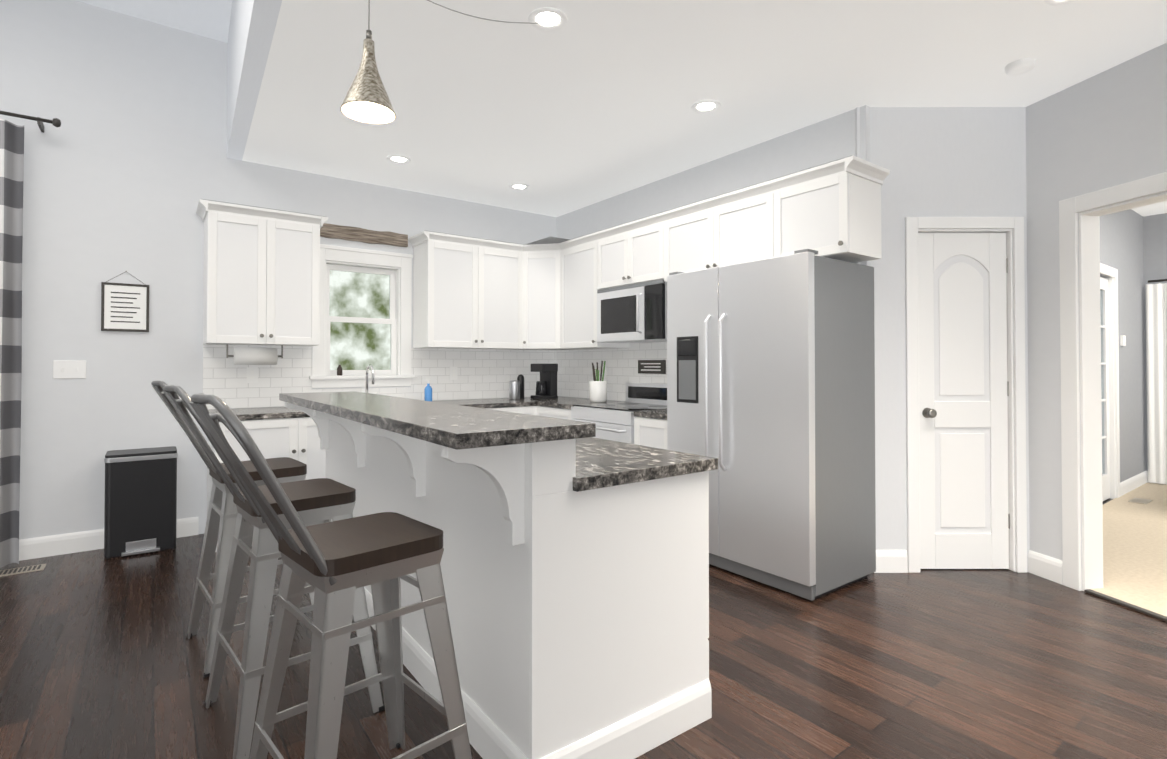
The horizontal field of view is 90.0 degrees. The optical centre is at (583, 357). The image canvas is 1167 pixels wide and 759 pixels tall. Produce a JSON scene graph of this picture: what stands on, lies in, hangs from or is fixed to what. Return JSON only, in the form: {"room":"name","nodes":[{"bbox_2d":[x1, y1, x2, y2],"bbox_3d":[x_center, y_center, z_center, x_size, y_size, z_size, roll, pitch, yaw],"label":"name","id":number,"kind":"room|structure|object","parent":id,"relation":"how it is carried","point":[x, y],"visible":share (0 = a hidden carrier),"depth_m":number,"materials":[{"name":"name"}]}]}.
{"room":"kitchen","nodes":[
{"label":"kitchen","id":0,"kind":"room"},
{"bbox_2d":[75,0,231,42],"bbox_3d":[-1.257,-2.485,0.153,2.960,0.120,8.850,1,-1,-36],"label":"ceiling","id":1,"kind":"structure","parent":0,"point":[208,18],"depth_m":4.02,"materials":[{"name":"paint"}]},
{"bbox_2d":[227,0,281,160],"bbox_3d":[-0.219,-1.982,0.822,0.488,0.870,8.700,1,-1,-36],"label":"wall","id":2,"kind":"structure","parent":0,"point":[252,26],"depth_m":3.26,"materials":[{"name":"paint"}]},
{"bbox_2d":[0,0,555,539],"bbox_3d":[-2.562,-0.586,4.577,6.150,3.770,0.150,1,-1,-36],"label":"wall","id":3,"kind":"structure","parent":0,"point":[128,164],"depth_m":4.02,"materials":[{"name":"paint"}]},
{"bbox_2d":[0,111,60,567],"bbox_3d":[-4.042,-0.130,3.244,1.692,2.795,0.222,1,-1,-36],"label":"curtain","id":4,"kind":"object","parent":3,"relation":"hanging from","point":[11,181],"visible":1,"depth_m":3.59,"materials":[{"name":"grey fabric"}]},
{"bbox_2d":[53,360,85,378],"bbox_3d":[-3.390,0.080,3.851,0.165,0.120,0.014,1,-1,-36],"label":"switch plate","id":5,"kind":"object","parent":3,"relation":"attached to","point":[66,369],"visible":1,"depth_m":3.85,"materials":[{"name":"white plastic"}]},
{"bbox_2d":[19,517,198,560],"bbox_3d":[-3.819,1.221,3.521,2.500,0.130,0.016,1,-1,-36],"label":"baseboard","id":6,"kind":"structure","parent":3,"relation":"attached to","point":[53,545],"depth_m":3.84,"materials":[{"name":"white wood"}]},
{"bbox_2d":[101,271,148,331],"bbox_3d":[-3.157,-0.388,4.024,0.260,0.419,0.022,1,-1,-36],"label":"framed print","id":7,"kind":"object","parent":3,"relation":"attached to","point":[124,307],"visible":1,"depth_m":4.01,"materials":[{"name":"white paper"}]},
{"bbox_2d":[200,199,279,345],"bbox_3d":[-2.530,-0.585,4.288,0.419,0.980,0.349,1,-1,-36],"label":"upper cabinet","id":8,"kind":"object","parent":3,"relation":"attached to","point":[261,275],"depth_m":4.15,"materials":[{"name":"white wood"}]},
{"bbox_2d":[226,344,282,364],"bbox_3d":[-2.457,-0.018,4.368,0.370,0.149,0.130,1,-1,-36],"label":"paper towel roll","id":9,"kind":"object","parent":8,"relation":"hanging from","point":[253,356],"visible":0.98,"depth_m":4.32,"materials":[{"name":"white paper"}]},
{"bbox_2d":[276,211,323,345],"bbox_3d":[-2.284,-0.583,4.470,0.419,0.980,0.349,1,-1,-36],"label":"upper cabinet","id":10,"kind":"object","parent":3,"relation":"attached to","point":[298,257],"depth_m":4.37,"materials":[{"name":"white wood"}]},
{"bbox_2d":[309,244,414,387],"bbox_3d":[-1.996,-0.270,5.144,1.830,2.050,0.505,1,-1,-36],"label":"kitchen window","id":11,"kind":"structure","parent":3,"relation":"in","point":[365,315],"depth_m":5.04,"materials":[{"name":"white wood"}]},
{"bbox_2d":[337,365,341,375],"bbox_3d":[-2.021,0.106,4.838,0.044,0.090,0.044,1,-1,-36],"label":"bottle","id":12,"kind":"object","parent":11,"relation":"on","point":[339,370],"visible":1,"depth_m":4.82,"materials":[{"name":"brown glass"}]},
{"bbox_2d":[320,223,407,246],"bbox_3d":[-1.868,-1.039,4.980,0.740,0.123,0.030,1,-1,-36],"label":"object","id":13,"kind":"object","parent":3,"relation":"attached to","point":[348,233],"visible":0.88,"depth_m":4.96,"materials":[{"name":"brown wood"}]},
{"bbox_2d":[203,344,554,408],"bbox_3d":[-1.547,0.136,5.221,3.120,0.519,0.008,1,-1,-36],"label":"tile backsplash","id":14,"kind":"structure","parent":3,"relation":"attached to","point":[486,373],"depth_m":5.24,"materials":[{"name":"white tile"}]},
{"bbox_2d":[247,367,257,382],"bbox_3d":[-2.540,0.137,4.476,0.075,0.120,0.007,1,-1,-36],"label":"outlet","id":15,"kind":"object","parent":14,"relation":"attached to","point":[252,374],"depth_m":4.47,"materials":[{"name":"white plastic"}]},
{"bbox_2d":[450,367,457,379],"bbox_3d":[-1.214,0.149,5.457,0.075,0.120,0.007,1,-1,-36],"label":"outlet","id":16,"kind":"object","parent":14,"relation":"attached to","point":[453,370],"depth_m":5.45,"materials":[{"name":"white plastic"}]},
{"bbox_2d":[412,231,487,348],"bbox_3d":[-1.206,-0.574,5.246,0.526,0.980,0.383,1,-1,-36],"label":"upper cabinet","id":17,"kind":"object","parent":3,"relation":"attached to","point":[450,271],"depth_m":5.12,"materials":[{"name":"white wood"}]},
{"bbox_2d":[488,239,519,349],"bbox_3d":[-0.863,-0.571,5.500,0.555,0.980,0.383,1,-1,-36],"label":"upper cabinet","id":18,"kind":"object","parent":3,"relation":"attached to","point":[503,257],"depth_m":5.40,"materials":[{"name":"white wood"}]},
{"bbox_2d":[0,498,1166,758],"bbox_3d":[1.960,1.324,2.519,11.000,0.100,8.900,1,-1,-36],"label":"floor","id":19,"kind":"structure","parent":0,"point":[102,656],"depth_m":2.35,"materials":[{"name":"brown wood"}]},
{"bbox_2d":[0,564,45,576],"bbox_3d":[-3.390,1.282,3.512,0.220,0.008,0.120,1,-1,-36],"label":"floor vent","id":20,"kind":"object","parent":19,"relation":"in","point":[20,570],"visible":1,"depth_m":3.50,"materials":[{"name":"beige metal"}]},
{"bbox_2d":[104,446,177,558],"bbox_3d":[-2.973,0.961,3.927,0.388,0.660,0.314,1,-1,-36],"label":"trash can","id":21,"kind":"object","parent":19,"relation":"on","point":[140,510],"visible":1,"depth_m":3.83,"materials":[{"name":"black plastic"}]},
{"bbox_2d":[151,381,313,677],"bbox_3d":[-1.540,0.687,2.603,0.634,1.176,0.478,1,-1,-41],"label":"stool","id":22,"kind":"object","parent":19,"relation":"on","point":[221,520],"visible":0.5,"depth_m":2.53,"materials":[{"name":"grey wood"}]},
{"bbox_2d":[207,416,310,551],"bbox_3d":[-2.360,0.859,4.203,0.551,0.870,0.640,1,-1,-36],"label":"base cabinet","id":23,"kind":"object","parent":19,"relation":"on","point":[276,432],"depth_m":4.02,"materials":[{"name":"white wood"}]},
{"bbox_2d":[209,396,586,419],"bbox_3d":[-1.349,0.413,4.954,3.114,0.040,0.644,1,-1,-36],"label":"countertop","id":24,"kind":"structure","parent":23,"relation":"on","point":[242,413],"depth_m":4.88,"materials":[{"name":"grey stone"}]},
{"bbox_2d":[365,364,377,393],"bbox_3d":[-1.746,0.224,4.855,0.114,0.336,0.205,1,-1,-36],"label":"faucet","id":25,"kind":"object","parent":24,"relation":"on","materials":[{"name":"silver metal"}]},
{"bbox_2d":[424,379,431,401],"bbox_3d":[-1.354,0.290,5.093,0.066,0.207,0.066,1,-1,-36],"label":"soap bottle","id":26,"kind":"object","parent":24,"relation":"on","point":[428,392],"visible":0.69,"depth_m":5.07,"materials":[{"name":"blue plastic"}]},
{"bbox_2d":[509,379,522,398],"bbox_3d":[-0.663,0.310,5.605,0.104,0.180,0.102,1,-1,-36],"label":"steel canister","id":27,"kind":"object","parent":24,"relation":"on","point":[516,389],"depth_m":5.57,"materials":[{"name":"silver metal"}]},
{"bbox_2d":[517,374,523,397],"bbox_3d":[-0.616,0.284,5.727,0.070,0.235,0.068,1,-1,-36],"label":"steel canister","id":28,"kind":"object","parent":24,"relation":"on","point":[520,376],"depth_m":5.71,"materials":[{"name":"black metal"}]},
{"bbox_2d":[531,364,557,398],"bbox_3d":[-0.382,0.231,5.664,0.180,0.340,0.220,1,-1,-36],"label":"coffee maker","id":29,"kind":"object","parent":24,"relation":"on","point":[546,386],"visible":1,"depth_m":5.61,"materials":[{"name":"black plastic"}]},
{"bbox_2d":[163,385,384,758],"bbox_3d":[-1.111,0.681,2.073,0.635,1.176,0.478,1,-1,-42],"label":"stool","id":30,"kind":"object","parent":19,"relation":"on","point":[319,501],"visible":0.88,"depth_m":1.99,"materials":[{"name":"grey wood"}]},
{"bbox_2d":[311,418,325,478],"bbox_3d":[-1.986,0.863,4.480,0.607,0.870,0.640,1,-1,-36],"label":"base cabinet","id":31,"kind":"object","parent":19,"relation":"on","point":[318,456],"depth_m":4.16,"materials":[{"name":"white wood"}]},
{"bbox_2d":[189,393,471,758],"bbox_3d":[-0.660,0.674,1.532,0.634,1.176,0.478,1,-1,-44],"label":"stool","id":32,"kind":"object","parent":19,"relation":"on","point":[335,565],"visible":1,"depth_m":1.52,"materials":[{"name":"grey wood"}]},
{"bbox_2d":[279,391,717,758],"bbox_3d":[-0.653,0.742,2.770,1.029,1.070,2.520,1,-1,-36],"label":"bar","id":33,"kind":"object","parent":19,"relation":"on","point":[574,563],"visible":0.94,"depth_m":1.86,"materials":[{"name":"white"}]},
{"bbox_2d":[484,404,534,414],"bbox_3d":[-0.807,0.873,5.330,0.550,0.870,0.675,1,-1,-36],"label":"base cabinet","id":34,"kind":"object","parent":19,"relation":"on","point":[529,409],"depth_m":5.14,"materials":[{"name":"white wood"}]},
{"bbox_2d":[535,404,570,419],"bbox_3d":[-0.022,0.871,5.206,0.675,0.870,0.570,1,-1,-36],"label":"base cabinet","id":35,"kind":"object","parent":19,"relation":"on","point":[545,410],"depth_m":5.05,"materials":[{"name":"white wood"}]},
{"bbox_2d":[535,400,624,407],"bbox_3d":[-0.003,0.416,5.211,0.644,0.040,0.545,1,-1,-36],"label":"countertop","id":36,"kind":"structure","parent":35,"relation":"on","point":[554,403],"depth_m":5.10,"materials":[{"name":"grey stone"}]},
{"bbox_2d":[589,361,606,401],"bbox_3d":[0.131,0.212,5.173,0.156,0.365,0.156,1,-1,-36],"label":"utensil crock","id":37,"kind":"object","parent":36,"relation":"on","point":[597,390],"visible":1,"depth_m":5.12,"materials":[{"name":"white ceramic"}]},
{"bbox_2d":[571,383,666,443],"bbox_3d":[0.360,0.759,4.657,0.713,1.082,0.762,1,-1,-36],"label":"range","id":38,"kind":"object","parent":19,"relation":"on","point":[614,421],"visible":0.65,"depth_m":4.57,"materials":[{"name":"silver metal"}]},
{"bbox_2d":[634,416,666,449],"bbox_3d":[0.726,0.859,4.224,0.640,0.870,0.360,1,-1,-36],"label":"base cabinet","id":39,"kind":"object","parent":19,"relation":"on","point":[650,431],"depth_m":4.05,"materials":[{"name":"white wood"}]},
{"bbox_2d":[634,409,666,415],"bbox_3d":[0.725,0.404,4.228,0.644,0.040,0.360,1,-1,-36],"label":"countertop","id":40,"kind":"structure","parent":39,"relation":"on","point":[658,412],"depth_m":4.11,"materials":[{"name":"grey stone"}]},
{"bbox_2d":[667,249,875,599],"bbox_3d":[1.110,0.363,3.622,0.744,1.848,1.035,1,-1,-36],"label":"fridge","id":41,"kind":"object","parent":19,"relation":"on","point":[771,384],"visible":0.83,"depth_m":3.27,"materials":[{"name":"grey metal"}]},
{"bbox_2d":[242,0,1166,216],"bbox_3d":[3.008,-1.577,3.299,8.428,0.120,8.850,1,-1,-36],"label":"ceiling","id":42,"kind":"structure","parent":0,"point":[590,102],"depth_m":3.15,"materials":[{"name":"white paint"}]},
{"bbox_2d":[387,155,410,163],"bbox_3d":[-1.400,-1.500,4.421,0.174,0.008,0.174,-1,-1,45],"label":"recessed light","id":43,"kind":"object","parent":42,"relation":"in","point":[399,159],"depth_m":4.42,"materials":[{"name":"white"}]},
{"bbox_2d":[340,0,547,123],"bbox_3d":[-0.566,-1.235,2.453,0.858,0.585,0.214,1,-1,-36],"label":"pendant lamp","id":44,"kind":"object","parent":42,"relation":"hanging from","point":[366,99],"visible":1,"depth_m":2.24,"materials":[{"name":"silver glass"}]},
{"bbox_2d":[509,183,528,189],"bbox_3d":[-0.562,-1.492,5.103,0.174,0.008,0.174,-1,-1,45],"label":"recessed light","id":45,"kind":"object","parent":42,"relation":"in","point":[518,186],"depth_m":5.10,"materials":[{"name":"white"}]},
{"bbox_2d":[528,7,567,30],"bbox_3d":[-0.160,-1.522,2.627,0.174,0.008,0.174,-1,-1,45],"label":"recessed light","id":46,"kind":"object","parent":42,"relation":"in","point":[555,19],"depth_m":2.62,"materials":[{"name":"white"}]},
{"bbox_2d":[691,100,720,112],"bbox_3d":[0.738,-1.511,3.515,0.174,0.008,0.174,0,-1,27],"label":"recessed light","id":47,"kind":"object","parent":42,"relation":"in","point":[703,106],"depth_m":3.52,"materials":[{"name":"white"}]},
{"bbox_2d":[1005,58,1035,75],"bbox_3d":[2.267,-1.503,3.030,0.128,0.035,0.128,-1,-1,45],"label":"recessed light","id":48,"kind":"object","parent":42,"relation":"in","point":[1021,66],"depth_m":3.00,"materials":[{"name":"white"}]},
{"bbox_2d":[1045,0,1077,5],"bbox_3d":[2.035,-1.524,2.435,0.174,0.008,0.174,-1,-1,45],"label":"recessed light","id":49,"kind":"object","parent":42,"relation":"in","point":[1050,2],"depth_m":2.50,"materials":[{"name":"white"}]},
{"bbox_2d":[556,105,870,401],"bbox_3d":[0.752,-0.148,4.859,0.120,2.900,3.330,1,-1,-36],"label":"wall","id":50,"kind":"structure","parent":0,"point":[822,142],"depth_m":4.30,"materials":[{"name":"paint"}]},
{"bbox_2d":[520,239,559,349],"bbox_3d":[-0.358,-0.568,5.701,0.665,0.980,0.660,1,-1,-36],"label":"upper cabinet","id":51,"kind":"object","parent":50,"relation":"attached to","point":[539,259],"depth_m":5.49,"materials":[{"name":"white wood"}]},
{"bbox_2d":[560,232,628,349],"bbox_3d":[0.073,-0.573,5.340,0.401,0.980,0.602,1,-1,-36],"label":"upper cabinet","id":52,"kind":"object","parent":50,"relation":"attached to","point":[578,297],"depth_m":5.22,"materials":[{"name":"white wood"}]},
{"bbox_2d":[596,225,619,294],"bbox_3d":[0.401,-0.813,4.926,0.369,0.510,0.457,1,-1,-36],"label":"upper cabinet","id":53,"kind":"object","parent":50,"relation":"attached to","point":[608,240],"depth_m":4.89,"materials":[{"name":"white wood"}]},
{"bbox_2d":[555,342,666,400],"bbox_3d":[0.697,0.131,4.821,0.008,0.519,3.320,1,-1,-36],"label":"tile backsplash","id":54,"kind":"structure","parent":50,"relation":"attached to","point":[574,374],"depth_m":5.42,"materials":[{"name":"white tile"}]},
{"bbox_2d":[602,367,605,379],"bbox_3d":[0.187,0.150,5.498,0.006,0.120,0.075,1,-1,-36],"label":"outlet","id":55,"kind":"object","parent":54,"relation":"attached to","point":[602,367],"depth_m":5.48,"materials":[{"name":"white plastic"}]},
{"bbox_2d":[638,360,665,373],"bbox_3d":[0.577,0.081,4.957,0.024,0.115,0.320,1,-1,-36],"label":"sign","id":56,"kind":"object","parent":54,"relation":"attached to","point":[652,366],"visible":0.96,"depth_m":4.93,"materials":[{"name":"grey"}]},
{"bbox_2d":[620,215,655,285],"bbox_3d":[0.627,-0.816,4.621,0.369,0.510,0.508,1,-1,-36],"label":"upper cabinet","id":57,"kind":"object","parent":50,"relation":"attached to","point":[637,237],"depth_m":4.58,"materials":[{"name":"white wood"}]},
{"bbox_2d":[597,279,666,342],"bbox_3d":[0.479,-0.353,4.759,0.417,0.448,0.800,1,-1,-36],"label":"over-the-range microwave","id":58,"kind":"object","parent":57,"relation":"attached to","point":[634,313],"visible":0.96,"depth_m":4.61,"materials":[{"name":"silver metal"}]},
{"bbox_2d":[656,200,703,281],"bbox_3d":[0.889,-0.821,4.267,0.369,0.510,0.579,1,-1,-36],"label":"upper cabinet","id":59,"kind":"object","parent":50,"relation":"attached to","point":[679,230],"depth_m":4.22,"materials":[{"name":"white wood"}]},
{"bbox_2d":[704,182,763,268],"bbox_3d":[1.172,-0.825,3.884,0.369,0.510,0.580,1,-1,-36],"label":"upper cabinet","id":60,"kind":"object","parent":50,"relation":"attached to","point":[733,220],"depth_m":3.82,"materials":[{"name":"white wood"}]},
{"bbox_2d":[764,156,883,262],"bbox_3d":[1.440,-0.830,3.522,0.369,0.510,0.528,1,-1,-36],"label":"upper cabinet","id":61,"kind":"object","parent":50,"relation":"attached to","point":[833,208],"depth_m":3.35,"materials":[{"name":"white wood"}]},
{"bbox_2d":[855,107,1029,571],"bbox_3d":[2.175,-0.164,3.570,1.042,2.900,0.110,0,-1,0],"label":"wall","id":62,"kind":"structure","parent":0,"point":[953,161],"depth_m":3.52,"materials":[{"name":"paint"}]},
{"bbox_2d":[918,233,1009,568],"bbox_3d":[2.298,0.261,3.555,0.470,2.038,0.364,1,-1,-36],"label":"pantry door","id":63,"kind":"structure","parent":62,"relation":"in","point":[963,428],"depth_m":3.54,"materials":[{"name":"white wood"}]},
{"bbox_2d":[905,217,1026,572],"bbox_3d":[2.293,0.221,3.556,0.708,2.130,0.128,0,-1,0],"label":"door frame","id":64,"kind":"structure","parent":62,"relation":"attached to","point":[1017,497],"depth_m":3.50,"materials":[{"name":"white wood"}]},
{"bbox_2d":[1026,43,1166,578],"bbox_3d":[3.249,-0.194,1.055,0.130,2.900,5.551,0,-1,-12],"label":"wall","id":65,"kind":"structure","parent":0,"point":[1104,129],"depth_m":3.33,"materials":[{"name":"paint"}]},
{"bbox_2d":[1059,172,1166,621],"bbox_3d":[2.977,0.187,2.373,0.170,2.170,1.930,0,-1,-12],"label":"door frame","id":66,"kind":"structure","parent":65,"relation":"attached to","point":[1082,499],"depth_m":3.22,"materials":[{"name":"white wood"}]},
{"bbox_2d":[1099,209,1145,481],"bbox_3d":[4.218,-0.147,4.966,4.320,2.900,0.120,1,-1,-36],"label":"wall","id":67,"kind":"structure","parent":0,"point":[1121,241],"depth_m":5.76,"materials":[{"name":"paint"}]},
{"bbox_2d":[1100,277,1109,500],"bbox_3d":[4.437,0.109,5.406,1.320,2.400,0.630,1,-1,-36],"label":"door","id":68,"kind":"structure","parent":67,"relation":"in","point":[1105,389],"depth_m":5.36,"materials":[{"name":"white wood"}]},
{"bbox_2d":[1100,263,1119,498],"bbox_3d":[4.577,0.241,5.216,0.920,2.130,0.138,1,-1,-36],"label":"door frame","id":69,"kind":"structure","parent":67,"relation":"attached to","point":[1112,272],"depth_m":5.40,"materials":[{"name":"white wood"}]},
{"bbox_2d":[1120,335,1125,345],"bbox_3d":[5.152,-0.159,5.570,0.100,0.100,0.020,1,-1,-36],"label":"light switch","id":70,"kind":"object","parent":67,"relation":"attached to","point":[1122,340],"visible":1,"depth_m":5.54,"materials":[{"name":"white plastic"}]},
{"bbox_2d":[1120,471,1150,496],"bbox_3d":[5.428,1.248,5.761,1.090,0.130,0.016,1,-1,-36],"label":"baseboard","id":71,"kind":"structure","parent":67,"relation":"attached to","point":[1138,480],"depth_m":5.74,"materials":[{"name":"white wood"}]},
{"bbox_2d":[1091,482,1166,616],"bbox_3d":[4.834,1.264,2.213,6.343,0.012,5.013,1,-1,-36],"label":"floor","id":72,"kind":"structure","parent":0,"point":[1134,553],"depth_m":3.89,"materials":[{"name":"beige carpet"}]},
{"bbox_2d":[1128,498,1152,503],"bbox_3d":[5.010,1.292,5.249,0.250,0.006,0.120,1,-1,-36],"label":"floor vent","id":73,"kind":"object","parent":72,"relation":"in","point":[1140,500],"visible":0.86,"depth_m":5.25,"materials":[{"name":"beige metal"}]},
{"bbox_2d":[1143,213,1166,470],"bbox_3d":[7.428,-0.156,4.158,0.120,2.900,5.000,1,-1,-36],"label":"wall","id":74,"kind":"structure","parent":0,"point":[1154,247],"depth_m":6.09,"materials":[{"name":"paint"}]},
{"bbox_2d":[1148,279,1161,282],"bbox_3d":[6.303,-0.791,5.417,0.024,0.024,1.550,1,-1,-36],"label":"curtain rod","id":75,"kind":"object","parent":74,"relation":"attached to","point":[1160,280],"depth_m":5.99,"materials":[{"name":"black metal"}]},
{"bbox_2d":[1146,279,1166,483],"bbox_3d":[5.961,0.264,5.866,0.060,2.040,0.440,1,-1,-36],"label":"curtain","id":76,"kind":"object","parent":75,"relation":"hanging from","point":[1156,331],"depth_m":5.98,"materials":[{"name":"white fabric"}]}
]}

